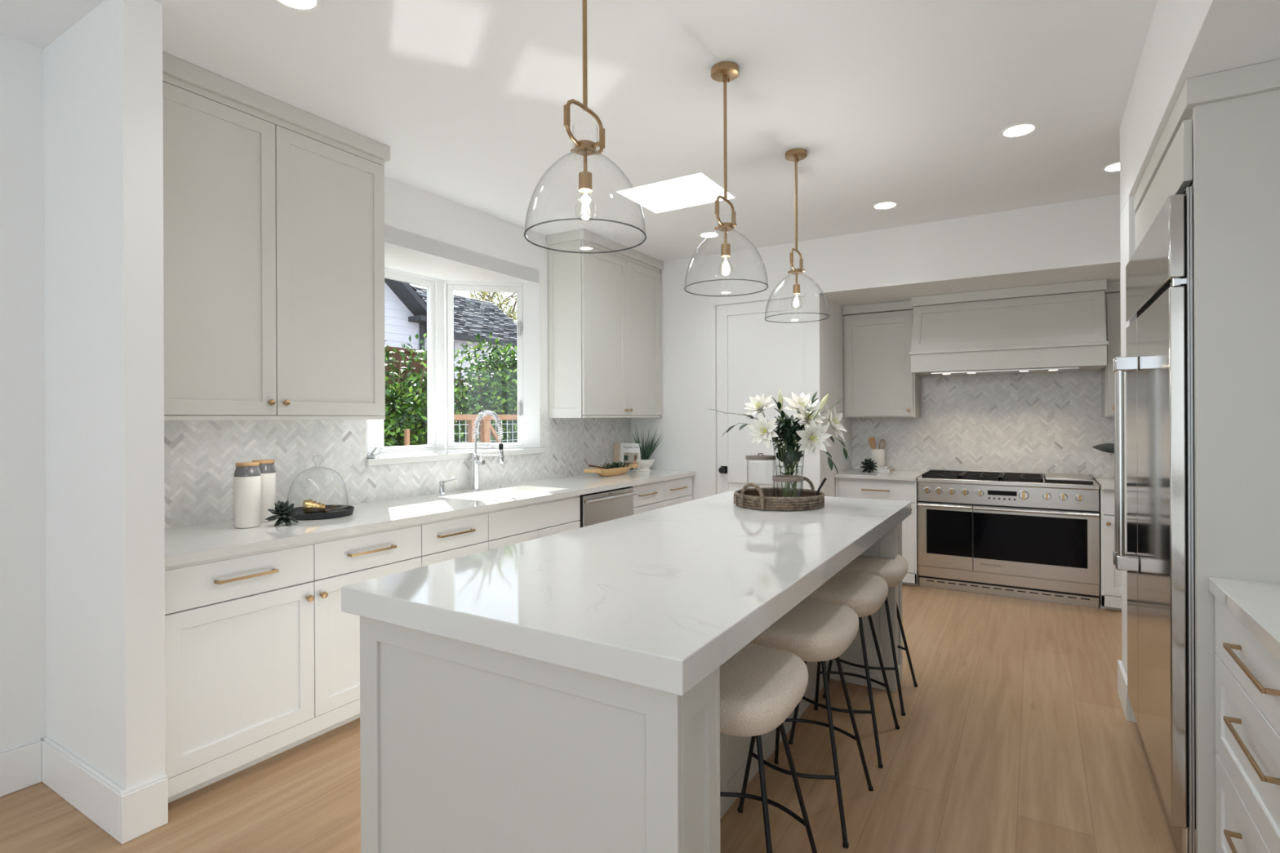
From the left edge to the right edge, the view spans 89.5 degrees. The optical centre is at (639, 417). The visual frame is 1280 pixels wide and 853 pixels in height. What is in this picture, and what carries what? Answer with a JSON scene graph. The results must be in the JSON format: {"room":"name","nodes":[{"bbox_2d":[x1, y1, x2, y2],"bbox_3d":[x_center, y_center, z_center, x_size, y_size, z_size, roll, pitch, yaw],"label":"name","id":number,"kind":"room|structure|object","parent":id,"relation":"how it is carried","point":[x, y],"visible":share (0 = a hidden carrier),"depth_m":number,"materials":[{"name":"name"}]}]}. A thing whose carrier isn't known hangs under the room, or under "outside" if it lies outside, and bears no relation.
{"room":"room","nodes":[
{"label":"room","id":0,"kind":"room"},
{"bbox_2d":[43,0,165,789],"bbox_3d":[-1.977,-0.017,2.369,0.705,2.830,0.115,0,0,31],"label":"wall","id":1,"kind":"structure","parent":0,"point":[103,76],"depth_m":2.22,"materials":[{"name":"white paint"}]},
{"bbox_2d":[41,737,168,844],"bbox_3d":[-1.962,1.314,2.352,0.707,0.168,0.133,0,0,31],"label":"baseboard","id":2,"kind":"structure","parent":1,"relation":"attached to","point":[126,815],"depth_m":2.21,"materials":[{"name":"white paint"}]},
{"bbox_2d":[0,33,631,751],"bbox_3d":[-2.325,-0.015,2.619,0.150,2.830,8.650,0,0,31],"label":"wall","id":3,"kind":"structure","parent":0,"point":[409,208],"depth_m":2.46,"materials":[{"name":"white paint"}]},
{"bbox_2d":[0,737,42,797],"bbox_3d":[-3.364,1.320,0.749,0.016,0.168,4.069,0,0,31],"label":"baseboard","id":4,"kind":"structure","parent":3,"relation":"attached to","point":[20,765],"depth_m":2.43,"materials":[{"name":"white paint"}]},
{"bbox_2d":[162,51,390,420],"bbox_3d":[-1.778,-0.711,3.005,0.382,1.442,1.177,0,0,31],"label":"upper cabinet","id":5,"kind":"object","parent":3,"relation":"attached to","point":[273,209],"visible":0.77,"depth_m":2.88,"materials":[{"name":"grey wood"}]},
{"bbox_2d":[164,408,631,528],"bbox_3d":[-1.167,0.209,4.368,0.002,0.548,4.138,0,0,31],"label":"backsplash","id":6,"kind":"structure","parent":3,"relation":"attached to","point":[201,457],"depth_m":3.49,"materials":[{"name":"tile"}]},
{"bbox_2d":[364,225,544,466],"bbox_3d":[-1.426,-0.384,4.512,0.655,1.520,1.820,0,0,31],"label":"window","id":7,"kind":"structure","parent":3,"relation":"in","point":[441,276],"depth_m":4.85,"materials":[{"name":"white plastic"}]},
{"bbox_2d":[546,228,663,417],"bbox_3d":[-0.254,-0.720,5.513,0.372,1.437,1.242,0,0,31],"label":"upper cabinet","id":8,"kind":"object","parent":3,"relation":"attached to","point":[604,309],"visible":0.99,"depth_m":5.13,"materials":[{"name":"grey"}]},
{"bbox_2d":[0,0,1157,262],"bbox_3d":[-0.385,-1.468,1.461,5.100,0.060,8.700,0,0,31],"label":"ceiling","id":9,"kind":"structure","parent":0,"point":[907,103],"depth_m":2.88,"materials":[{"name":"white paint"}]},
{"bbox_2d":[272,0,323,13],"bbox_3d":[-1.177,-1.433,2.196,0.176,0.004,0.176,0,0,31],"label":"recessed light","id":10,"kind":"object","parent":9,"relation":"in","point":[299,6],"visible":1,"depth_m":2.24,"materials":[{"name":"white"}]},
{"bbox_2d":[524,0,646,253],"bbox_3d":[-0.156,-0.974,1.829,0.345,0.930,0.345,0,0,31],"label":"pendant lamp","id":11,"kind":"object","parent":9,"relation":"hanging from","point":[585,148],"visible":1,"depth_m":1.82,"materials":[{"name":"gold"}]},
{"bbox_2d":[578,150,592,193],"bbox_3d":[-0.155,-0.699,1.829,0.039,0.112,0.039,0,0,31],"label":"socket","id":12,"kind":"object","parent":11,"relation":"attached to","point":[585,185],"depth_m":1.82,"materials":[{"name":"gold metal"}]},
{"bbox_2d":[628,173,724,204],"bbox_3d":[0.235,-1.746,4.169,0.680,0.490,0.590,0,0,31],"label":"window","id":13,"kind":"structure","parent":9,"relation":"attached to","point":[696,184],"depth_m":4.43,"materials":[{"name":"glass"}]},
{"bbox_2d":[697,231,720,238],"bbox_3d":[0.547,-1.440,5.088,0.176,0.004,0.176,0,0,31],"label":"recessed light","id":14,"kind":"object","parent":9,"relation":"in","point":[709,234],"visible":0.99,"depth_m":5.09,"materials":[{"name":"white"}]},
{"bbox_2d":[684,61,768,296],"bbox_3d":[0.353,-0.987,2.666,0.345,0.908,0.345,0,0,31],"label":"pendant lamp","id":15,"kind":"object","parent":9,"relation":"hanging from","point":[724,72],"visible":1,"depth_m":2.66,"materials":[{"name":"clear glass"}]},
{"bbox_2d":[720,228,730,257],"bbox_3d":[0.354,-0.724,2.666,0.039,0.112,0.039,0,0,31],"label":"socket","id":16,"kind":"object","parent":15,"relation":"attached to","point":[726,247],"depth_m":2.66,"materials":[{"name":"gold metal"}]},
{"bbox_2d":[764,148,829,323],"bbox_3d":[0.850,-0.994,3.511,0.345,0.904,0.345,0,0,31],"label":"pendant lamp","id":17,"kind":"object","parent":9,"relation":"hanging from","point":[795,155],"visible":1,"depth_m":3.50,"materials":[{"name":"gold"}]},
{"bbox_2d":[792,272,799,294],"bbox_3d":[0.852,-0.732,3.511,0.039,0.112,0.039,0,0,31],"label":"socket","id":18,"kind":"object","parent":17,"relation":"attached to","point":[796,287],"depth_m":3.50,"materials":[{"name":"gold metal"}]},
{"bbox_2d":[871,201,898,209],"bbox_3d":[1.669,-1.445,4.398,0.176,0.004,0.176,0,0,31],"label":"recessed light","id":19,"kind":"object","parent":9,"relation":"in","point":[887,205],"visible":1,"depth_m":4.40,"materials":[{"name":"white"}]},
{"bbox_2d":[998,122,1039,138],"bbox_3d":[1.908,-1.446,3.252,0.176,0.004,0.176,0,0,31],"label":"recessed light","id":20,"kind":"object","parent":9,"relation":"in","point":[1016,131],"visible":1,"depth_m":3.25,"materials":[{"name":"white paint"}]},
{"bbox_2d":[1100,161,1119,173],"bbox_3d":[2.766,-1.450,3.725,0.176,0.004,0.176,0,0,31],"label":"recessed light","id":21,"kind":"object","parent":9,"relation":"in","point":[1113,167],"visible":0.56,"depth_m":3.75,"materials":[{"name":"white"}]},
{"bbox_2d":[0,584,1182,852],"bbox_3d":[-0.086,1.420,1.930,5.100,0.060,9.800,0,0,31],"label":"floor","id":22,"kind":"structure","parent":0,"point":[1015,735],"depth_m":2.51,"materials":[{"name":"brown wood"}]},
{"bbox_2d":[164,522,421,803],"bbox_3d":[-1.650,0.959,2.902,0.692,0.876,1.128,0,0,31],"label":"base cabinet","id":23,"kind":"object","parent":22,"relation":"on","point":[262,655],"visible":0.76,"depth_m":2.56,"materials":[{"name":"white paint"}]},
{"bbox_2d":[164,469,695,567],"bbox_3d":[-0.874,0.499,4.188,0.690,0.035,4.133,0,0,31],"label":"countertop","id":24,"kind":"structure","parent":23,"relation":"on","point":[184,544],"depth_m":3.17,"materials":[{"name":"stone"}]},
{"bbox_2d":[233,462,261,528],"bbox_3d":[-1.750,0.342,2.878,0.105,0.285,0.105,0,0,31],"label":"canister","id":25,"kind":"object","parent":24,"relation":"on","point":[247,475],"visible":1,"depth_m":2.84,"materials":[{"name":"white ceramic"}]},
{"bbox_2d":[252,459,276,522],"bbox_3d":[-1.773,0.342,3.041,0.105,0.285,0.105,0,0,31],"label":"canister","id":26,"kind":"object","parent":24,"relation":"on","point":[267,468],"visible":0.7,"depth_m":3.01,"materials":[{"name":"white ceramic"}]},
{"bbox_2d":[264,499,298,526],"bbox_3d":[-1.609,0.428,2.910,0.133,0.111,0.095,0,0,-40],"label":"succulent","id":27,"kind":"object","parent":24,"relation":"on","point":[285,513],"visible":1,"depth_m":2.90,"materials":[{"name":"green plant"}]},
{"bbox_2d":[288,504,354,519],"bbox_3d":[-1.600,0.469,3.209,0.332,0.031,0.332,0,0,31],"label":"cake tray","id":28,"kind":"object","parent":24,"relation":"on","point":[341,510],"visible":0.74,"depth_m":3.14,"materials":[{"name":"black stone"}]},
{"bbox_2d":[312,500,317,513],"bbox_3d":[-1.630,0.439,3.199,0.034,0.062,0.107,0,0,-38],"label":"measuring cup","id":29,"kind":"object","parent":28,"relation":"on","point":[314,502],"visible":0.54,"depth_m":3.17,"materials":[{"name":"gold metal"}]},
{"bbox_2d":[302,498,313,513],"bbox_3d":[-1.641,0.434,3.180,0.034,0.072,0.117,0,0,-38],"label":"measuring cup","id":30,"kind":"object","parent":29,"relation":"in","point":[308,506],"visible":0.99,"depth_m":3.14,"materials":[{"name":"gold metal"}]},
{"bbox_2d":[437,478,456,495],"bbox_3d":[-1.210,0.430,4.037,0.118,0.105,0.048,0,0,22],"label":"soap dispenser","id":31,"kind":"object","parent":24,"relation":"on","point":[442,486],"visible":1,"depth_m":4.04,"materials":[{"name":"silver metal"}]},
{"bbox_2d":[471,409,505,490],"bbox_3d":[-1.008,0.214,4.263,0.286,0.536,0.069,0,0,31],"label":"faucet","id":32,"kind":"object","parent":24,"relation":"on","point":[476,461],"visible":1,"depth_m":4.29,"materials":[{"name":"silver metal"}]},
{"bbox_2d":[462,490,571,542],"bbox_3d":[-0.859,0.630,4.163,0.444,0.227,0.794,0,0,31],"label":"sink","id":33,"kind":"object","parent":24,"relation":"in","point":[520,493],"visible":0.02,"depth_m":4.43,"materials":[{"name":"white"}]},
{"bbox_2d":[583,463,639,475],"bbox_3d":[-0.227,0.442,5.411,0.170,0.070,0.730,0,0,31],"label":"dough bowl","id":34,"kind":"object","parent":24,"relation":"on","point":[618,471],"visible":0.92,"depth_m":5.30,"materials":[{"name":"brown wood"}]},
{"bbox_2d":[598,460,633,470],"bbox_3d":[-0.205,0.404,5.460,0.158,0.094,0.429,0,0,31],"label":"greenery","id":35,"kind":"object","parent":34,"relation":"in","point":[613,464],"visible":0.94,"depth_m":5.44,"materials":[{"name":"green plant"}]},
{"bbox_2d":[613,443,641,471],"bbox_3d":[-0.113,0.352,5.814,0.250,0.250,0.054,0,0,21],"label":"cookbook","id":36,"kind":"object","parent":24,"relation":"on","point":[628,453],"visible":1,"depth_m":5.80,"materials":[{"name":"beige paper"}]},
{"bbox_2d":[623,453,638,470],"bbox_3d":[-0.081,0.387,5.783,0.140,0.150,0.015,0,0,21],"label":"photo","id":37,"kind":"object","parent":36,"relation":"attached to","point":[630,458],"depth_m":5.78},
{"bbox_2d":[631,425,663,471],"bbox_3d":[0.045,0.267,5.832,0.288,0.422,0.286,0,0,31],"label":"aloe","id":38,"kind":"object","parent":24,"relation":"on","point":[645,463],"visible":0.94,"depth_m":5.77,"materials":[{"name":"green plant"}]},
{"bbox_2d":[419,511,488,566],"bbox_3d":[-1.235,0.957,3.582,0.692,0.876,0.461,0,0,31],"label":"base cabinet","id":39,"kind":"object","parent":22,"relation":"on","point":[444,540],"visible":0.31,"depth_m":3.39,"materials":[{"name":"white paint"}]},
{"bbox_2d":[486,495,580,550],"bbox_3d":[-0.892,0.956,4.146,0.690,0.876,0.855,0,0,31],"label":"base cabinet","id":40,"kind":"object","parent":22,"relation":"on","point":[516,520],"visible":0.24,"depth_m":3.93,"materials":[{"name":"white paint"}]},
{"bbox_2d":[577,486,638,527],"bbox_3d":[-0.477,0.956,4.779,0.728,0.873,0.658,0,0,31],"label":"dishwasher","id":41,"kind":"object","parent":22,"relation":"on","point":[596,508],"visible":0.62,"depth_m":4.58,"materials":[{"name":"silver metal"}]},
{"bbox_2d":[360,521,902,852],"bbox_3d":[0.302,0.958,2.615,1.014,0.862,2.535,0,0,31],"label":"kitchen island","id":42,"kind":"object","parent":22,"relation":"on","point":[465,747],"visible":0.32,"depth_m":1.53,"materials":[{"name":"grey wood"}]},
{"bbox_2d":[341,490,911,696],"bbox_3d":[0.325,0.491,2.632,1.054,0.069,2.669,0,0,31],"label":"island countertop","id":43,"kind":"structure","parent":42,"relation":"on","point":[660,599],"depth_m":1.77,"materials":[{"name":"stone"}]},
{"bbox_2d":[733,476,824,511],"bbox_3d":[0.725,0.388,3.372,0.461,0.132,0.461,0,0,-1],"label":"basket tray","id":44,"kind":"object","parent":43,"relation":"on","point":[757,498],"visible":0.94,"depth_m":3.21,"materials":[{"name":"wicker"}]},
{"bbox_2d":[745,453,775,460],"bbox_3d":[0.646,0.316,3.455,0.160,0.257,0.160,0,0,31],"label":"lid","id":45,"kind":"object","parent":44,"relation":"on","point":[754,457],"visible":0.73,"depth_m":3.39,"materials":[{"name":"grey wood"}]},
{"bbox_2d":[772,475,804,484],"bbox_3d":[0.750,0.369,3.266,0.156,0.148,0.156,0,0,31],"label":"lid","id":46,"kind":"object","parent":44,"relation":"on","point":[787,478],"visible":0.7,"depth_m":3.21,"materials":[{"name":"grey wood"}]},
{"bbox_3d":[0.796,0.290,3.445,0.172,0.306,0.172,0,0,31],"label":"vase","id":47,"kind":"object","parent":44,"relation":"on","visible":0},
{"bbox_2d":[720,422,795,496],"bbox_3d":[0.628,0.227,3.413,0.398,0.403,0.102,0,0,5],"label":"greenery spray","id":48,"kind":"object","parent":47,"relation":"in","point":[744,424],"visible":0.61,"depth_m":3.43,"materials":[{"name":"green"}]},
{"bbox_2d":[743,393,782,495],"bbox_3d":[0.654,0.147,3.427,0.206,0.562,0.141,0,0,14],"label":"lily","id":49,"kind":"object","parent":47,"relation":"in","point":[757,404],"visible":0.99,"depth_m":3.44,"materials":[{"name":"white plant"}]},
{"bbox_2d":[746,413,794,493],"bbox_3d":[0.712,0.203,3.349,0.280,0.452,0.134,0,0,-14],"label":"lily","id":50,"kind":"object","parent":47,"relation":"in","point":[763,431],"visible":0.99,"depth_m":3.34,"materials":[{"name":"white plant"}]},
{"bbox_2d":[772,397,795,492],"bbox_3d":[0.752,0.156,3.413,0.114,0.543,0.148,0,0,31],"label":"greenery spray","id":51,"kind":"object","parent":47,"relation":"in","point":[779,405],"visible":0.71,"depth_m":3.40,"materials":[{"name":"green"}]},
{"bbox_2d":[777,390,790,497],"bbox_3d":[0.774,0.140,3.442,0.100,0.575,0.029,0,0,-36],"label":"bud","id":52,"kind":"object","parent":47,"relation":"in","point":[780,394],"visible":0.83,"depth_m":3.41,"materials":[{"name":"green"}]},
{"bbox_2d":[784,391,818,496],"bbox_3d":[0.865,0.142,3.425,0.166,0.570,0.121,0,0,-4],"label":"greenery spray","id":53,"kind":"object","parent":47,"relation":"in","point":[802,427],"visible":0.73,"depth_m":3.42,"materials":[{"name":"green"}]},
{"bbox_2d":[782,391,821,497],"bbox_3d":[0.875,0.142,3.463,0.211,0.570,0.147,0,0,-12],"label":"lily","id":54,"kind":"object","parent":47,"relation":"in","point":[802,400],"visible":0.69,"depth_m":3.48,"materials":[{"name":"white plant"}]},
{"bbox_2d":[782,394,828,497],"bbox_3d":[0.875,0.151,3.415,0.240,0.554,0.029,0,0,8],"label":"bud","id":55,"kind":"object","parent":47,"relation":"in","point":[824,399],"visible":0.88,"depth_m":3.40,"materials":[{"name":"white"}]},
{"bbox_2d":[786,417,831,496],"bbox_3d":[0.876,0.214,3.349,0.191,0.427,0.260,0,0,1],"label":"lily","id":56,"kind":"object","parent":47,"relation":"in","point":[814,437],"visible":0.99,"depth_m":3.25,"materials":[{"name":"white plant"}]},
{"bbox_2d":[793,403,826,497],"bbox_3d":[0.895,0.173,3.417,0.142,0.508,0.135,0,0,31],"label":"lily","id":57,"kind":"object","parent":47,"relation":"in","point":[817,420],"visible":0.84,"depth_m":3.42,"materials":[{"name":"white plant"}]},
{"bbox_2d":[782,441,838,494],"bbox_3d":[0.876,0.275,3.354,0.306,0.304,0.121,0,0,31],"label":"greenery spray","id":58,"kind":"object","parent":47,"relation":"in","point":[831,464],"visible":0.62,"depth_m":3.29,"materials":[{"name":"green"}]},
{"bbox_2d":[784,403,847,497],"bbox_3d":[0.923,0.173,3.334,0.321,0.509,0.179,0,0,1],"label":"lily","id":59,"kind":"object","parent":47,"relation":"in","point":[833,420],"visible":0.91,"depth_m":3.36,"materials":[{"name":"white plant"}]},
{"bbox_2d":[785,432,849,497],"bbox_3d":[0.928,0.251,3.381,0.329,0.352,0.102,0,0,17],"label":"greenery spray","id":60,"kind":"object","parent":47,"relation":"in","point":[845,451],"visible":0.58,"depth_m":3.38,"materials":[{"name":"green"}]},
{"bbox_2d":[630,480,663,514],"bbox_3d":[-0.196,0.953,5.285,0.692,0.876,0.485,0,0,31],"label":"base cabinet","id":61,"kind":"object","parent":22,"relation":"on","point":[650,497],"visible":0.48,"depth_m":5.12,"materials":[{"name":"white paint"}]},
{"bbox_2d":[663,475,693,506],"bbox_3d":[0.070,0.952,5.721,0.692,0.876,0.533,0,0,31],"label":"base cabinet","id":62,"kind":"object","parent":22,"relation":"on","point":[676,491],"visible":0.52,"depth_m":5.53,"materials":[{"name":"white paint"}]},
{"bbox_2d":[720,643,817,852],"bbox_3d":[0.280,1.051,1.847,0.402,0.675,0.470,0,0,31],"label":"counter stool","id":63,"kind":"object","parent":22,"relation":"on","point":[761,686],"visible":0.61,"depth_m":1.74,"materials":[{"name":"fabric"}]},
{"bbox_2d":[737,598,873,848],"bbox_3d":[0.597,1.050,2.347,0.402,0.675,0.470,0,0,31],"label":"counter stool","id":64,"kind":"object","parent":22,"relation":"on","point":[814,630],"visible":0.81,"depth_m":2.21,"materials":[{"name":"fabric"}]},
{"bbox_2d":[788,569,899,768],"bbox_3d":[0.886,1.049,2.820,0.402,0.675,0.470,0,0,31],"label":"counter stool","id":65,"kind":"object","parent":22,"relation":"on","point":[864,593],"visible":0.66,"depth_m":2.69,"materials":[{"name":"black metal"}]},
{"bbox_2d":[822,554,917,715],"bbox_3d":[1.159,1.048,3.267,0.402,0.675,0.470,0,0,31],"label":"counter stool","id":66,"kind":"object","parent":22,"relation":"on","point":[893,571],"visible":0.59,"depth_m":3.11,"materials":[{"name":"fabric"}]},
{"bbox_2d":[835,477,919,586],"bbox_3d":[2.121,0.947,5.665,0.651,0.868,0.642,0,0,31],"label":"base cabinet","id":67,"kind":"object","parent":22,"relation":"on","point":[861,488],"visible":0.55,"depth_m":5.31,"materials":[{"name":"white paint"}]},
{"bbox_2d":[834,468,926,480],"bbox_3d":[2.121,0.496,5.669,0.653,0.030,0.646,0,0,31],"label":"countertop","id":68,"kind":"structure","parent":67,"relation":"on","point":[854,473],"depth_m":5.49,"materials":[{"name":"stone"}]},
{"bbox_2d":[859,457,877,472],"bbox_3d":[2.019,0.417,5.703,0.147,0.126,0.113,0,0,31],"label":"succulent","id":69,"kind":"object","parent":68,"relation":"on","point":[869,466],"visible":1,"depth_m":5.68,"materials":[{"name":"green plant"}]},
{"bbox_2d":[862,467,893,472],"bbox_3d":[2.155,0.469,5.838,0.233,0.024,0.230,0,0,31],"label":"book","id":70,"kind":"object","parent":68,"relation":"on","point":[891,469],"visible":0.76,"depth_m":5.72,"materials":[{"name":"beige paper"}]},
{"bbox_2d":[854,465,891,469],"bbox_3d":[2.117,0.449,5.867,0.278,0.016,0.220,0,0,31],"label":"book","id":71,"kind":"object","parent":70,"relation":"on","point":[858,466],"visible":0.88,"depth_m":5.77,"materials":[{"name":"beige paper"}]},
{"bbox_2d":[871,448,884,466],"bbox_3d":[2.157,0.361,5.854,0.120,0.160,0.120,0,0,31],"label":"utensil crock","id":72,"kind":"object","parent":71,"relation":"on","point":[877,455],"visible":0.82,"depth_m":5.80,"materials":[{"name":"white ceramic"}]},
{"bbox_2d":[916,468,1099,608],"bbox_3d":[2.928,0.913,5.189,1.217,0.930,0.620,0,0,31],"label":"range","id":73,"kind":"object","parent":22,"relation":"on","point":[1035,536],"visible":1,"depth_m":4.94,"materials":[{"name":"silver metal"}]},
{"bbox_2d":[916,475,1099,489],"bbox_3d":[2.932,0.502,5.198,1.217,0.035,0.597,0,0,31],"label":"cooktop","id":74,"kind":"object","parent":73,"relation":"in","point":[983,482],"depth_m":4.96,"materials":[{"name":"silver metal"}]},
{"bbox_2d":[1098,488,1121,611],"bbox_3d":[3.727,0.941,4.687,0.659,0.868,0.640,0,0,31],"label":"base cabinet","id":75,"kind":"object","parent":22,"relation":"on","point":[1110,578],"visible":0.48,"depth_m":4.59,"materials":[{"name":"white paint"}]},
{"bbox_2d":[1093,477,1114,489],"bbox_3d":[3.747,0.489,4.677,0.710,0.030,0.646,0,0,31],"label":"countertop","id":76,"kind":"structure","parent":75,"relation":"on","point":[1104,483],"depth_m":4.73,"materials":[{"name":"stone"}]},
{"bbox_2d":[1092,443,1114,453],"bbox_3d":[3.710,0.285,4.820,0.547,0.379,0.213,0,0,31],"label":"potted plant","id":77,"kind":"object","parent":76,"relation":"on","point":[1106,447],"visible":0.02,"depth_m":4.90,"materials":[{"name":"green plant"}]},
{"bbox_2d":[1112,186,1195,852],"bbox_3d":[2.207,0.328,2.254,0.855,2.065,1.098,0,0,31],"label":"refrigerator","id":78,"kind":"object","parent":22,"relation":"on","point":[1158,561],"visible":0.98,"depth_m":2.09,"materials":[{"name":"silver metal"}]},
{"bbox_2d":[1133,58,1279,852],"bbox_3d":[2.254,0.186,2.219,0.757,2.390,1.175,0,0,31],"label":"refrigerator surround","id":79,"kind":"object","parent":22,"relation":"on","point":[1220,139],"visible":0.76,"depth_m":1.88,"materials":[{"name":"grey"}]},
{"bbox_2d":[1214,596,1279,852],"bbox_3d":[1.400,0.948,0.787,0.729,0.872,2.198,0,0,31],"label":"base cabinet","id":80,"kind":"object","parent":22,"relation":"on","point":[1247,674],"visible":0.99,"depth_m":1.62,"materials":[{"name":"white paint"}]},
{"bbox_2d":[1208,577,1279,661],"bbox_3d":[1.402,0.490,0.774,0.708,0.040,2.219,0,0,31],"label":"countertop","id":81,"kind":"structure","parent":80,"relation":"on","point":[1255,605],"depth_m":1.65,"materials":[{"name":"stone"}]},
{"bbox_2d":[635,458,654,471],"bbox_3d":[0.038,0.425,5.817,0.184,0.106,0.184,0,0,31],"label":"pot","id":82,"kind":"object","parent":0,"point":[645,464],"depth_m":5.76,"materials":[{"name":"white ceramic"}]},
{"bbox_2d":[631,239,852,500],"bbox_3d":[0.935,-0.029,6.235,1.950,2.830,1.220,0,0,31],"label":"wall","id":83,"kind":"structure","parent":0,"point":[684,425],"depth_m":5.74,"materials":[{"name":"white paint"}]},
{"bbox_2d":[711,290,806,495],"bbox_3d":[1.019,0.175,5.526,0.850,2.421,0.205,0,0,31],"label":"door","id":84,"kind":"structure","parent":83,"relation":"in","point":[752,355],"depth_m":5.55,"materials":[{"name":"white paint"}]},
{"bbox_2d":[768,413,804,475],"bbox_3d":[0.798,0.146,3.453,0.319,0.353,0.326,0,0,31],"label":"greenery","id":85,"kind":"object","parent":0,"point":[789,436],"visible":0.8,"depth_m":3.39,"materials":[{"name":"green plant"}]},
{"bbox_2d":[851,369,1102,479],"bbox_3d":[3.302,0.181,5.419,2.940,2.390,0.150,0,0,31],"label":"wall","id":86,"kind":"structure","parent":0,"point":[1100,370],"depth_m":6.12,"materials":[{"name":"white paint"}]},
{"bbox_2d":[842,300,920,417],"bbox_3d":[2.171,-0.505,5.806,0.601,1.004,0.356,0,0,31],"label":"upper cabinet","id":87,"kind":"object","parent":86,"relation":"attached to","point":[879,382],"visible":0.89,"depth_m":5.68,"materials":[{"name":"grey"}]},
{"bbox_2d":[852,370,1114,478],"bbox_3d":[3.127,0.052,5.435,2.615,0.850,0.002,0,0,31],"label":"backsplash","id":88,"kind":"structure","parent":86,"relation":"attached to","point":[1052,423],"depth_m":5.47,"materials":[{"name":"tile"}]},
{"bbox_2d":[909,279,1108,377],"bbox_3d":[2.922,-0.684,5.189,1.323,0.652,0.626,0,0,31],"label":"range hood","id":89,"kind":"object","parent":86,"relation":"attached to","point":[1056,327],"visible":1,"depth_m":4.96,"materials":[{"name":"grey"}]},
{"bbox_2d":[1101,280,1120,417],"bbox_3d":[3.841,-0.512,4.787,0.658,1.004,0.356,0,0,31],"label":"upper cabinet","id":90,"kind":"object","parent":86,"relation":"attached to","point":[1113,293],"visible":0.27,"depth_m":4.81,"materials":[{"name":"grey"}]},
{"bbox_2d":[818,0,1279,306],"bbox_3d":[0.804,-1.223,1.334,2.940,0.440,9.720,0,0,31],"label":"wall","id":91,"kind":"structure","parent":0,"point":[1078,240],"depth_m":4.37,"materials":[{"name":"white paint"}]},
{"bbox_2d":[1120,195,1137,723],"bbox_3d":[2.652,0.184,2.869,0.795,2.390,0.340,0,0,31],"label":"wall","id":92,"kind":"structure","parent":0,"point":[1127,215],"depth_m":3.07,"materials":[{"name":"white paint"}]},
{"bbox_2d":[1117,660,1130,721],"bbox_3d":[2.314,1.298,3.087,0.017,0.165,0.356,0,0,31],"label":"baseboard","id":93,"kind":"structure","parent":92,"relation":"attached to","point":[1122,675],"depth_m":3.04,"materials":[{"name":"white paint"}]},
{"label":"outside","id":94,"kind":"structure","parent":0,"visible":0},
{"bbox_3d":[-10.755,1.735,27.066,39.700,0.100,55.000,0,0,31],"label":"ground","id":95,"kind":"structure","parent":94,"visible":0},
{"bbox_2d":[383,340,402,446],"bbox_3d":[-3.464,0.283,7.374,1.398,2.752,1.284,0,0,-8],"label":"shrub","id":96,"kind":"object","parent":95,"relation":"on","point":[386,432],"visible":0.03,"depth_m":7.60,"materials":[{"name":"green plant"}]},
{"bbox_2d":[404,429,409,445],"bbox_3d":[-2.502,0.885,6.941,0.040,1.530,0.040,0,0,31],"label":"stake","id":97,"kind":"object","parent":95,"relation":"on","point":[406,432],"visible":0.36,"depth_m":6.93,"materials":[{"name":"brown wood"}]},
{"bbox_2d":[383,333,456,446],"bbox_3d":[-2.998,0.283,8.111,1.176,2.748,1.634,0,0,44],"label":"shrub","id":98,"kind":"object","parent":95,"relation":"on","point":[406,420],"visible":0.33,"depth_m":8.04,"materials":[{"name":"green plant"}]},
{"bbox_2d":[393,342,489,445],"bbox_3d":[-2.599,0.300,8.835,1.285,2.705,1.486,0,0,31],"label":"shrub","id":99,"kind":"object","parent":95,"relation":"on","point":[460,431],"visible":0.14,"depth_m":8.74,"materials":[{"name":"green plant"}]},
{"bbox_2d":[384,278,516,380],"bbox_3d":[-7.297,-1.556,14.756,6.450,6.453,12.800,0,0,31],"label":"house","id":100,"kind":"structure","parent":95,"relation":"on","point":[405,304],"depth_m":16.94,"materials":[{"name":"white"}]},
{"bbox_2d":[383,346,517,446],"bbox_3d":[-2.636,0.341,10.104,0.160,2.620,10.504,0,0,31],"label":"fence","id":101,"kind":"object","parent":95,"relation":"on","point":[397,357],"visible":0.02,"depth_m":8.99,"materials":[{"name":"brown wood"}]},
{"bbox_2d":[453,414,517,443],"bbox_3d":[-1.655,0.802,8.292,0.090,1.690,2.530,0,0,31],"label":"gate","id":102,"kind":"object","parent":95,"relation":"on","point":[486,428],"visible":0.14,"depth_m":7.85,"materials":[{"name":"brown wood"}]},
{"bbox_2d":[457,331,517,443],"bbox_3d":[-2.277,0.205,9.425,1.205,2.901,1.167,0,0,43],"label":"shrub","id":103,"kind":"object","parent":95,"relation":"on","point":[491,397],"visible":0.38,"depth_m":9.29,"materials":[{"name":"green plant"}]},
{"bbox_2d":[464,291,516,322],"bbox_3d":[-5.892,-2.360,27.952,3.955,8.060,3.663,0,0,-22],"label":"tree","id":104,"kind":"object","parent":95,"relation":"on","point":[512,313],"visible":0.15,"depth_m":27.44,"materials":[{"name":"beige plant"}]},
{"bbox_2d":[470,291,516,309],"bbox_3d":[-8.155,-3.561,34.790,4.138,10.477,4.663,0,0,31],"label":"tree","id":105,"kind":"object","parent":95,"relation":"on","point":[511,295],"visible":0.05,"depth_m":34.82,"materials":[{"name":"green plant"}]},
{"bbox_2d":[484,342,517,442],"bbox_3d":[-1.904,0.237,9.963,1.192,2.829,1.337,0,0,31],"label":"shrub","id":106,"kind":"object","parent":95,"relation":"on","point":[513,366],"visible":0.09,"depth_m":9.68,"materials":[{"name":"green plant"}]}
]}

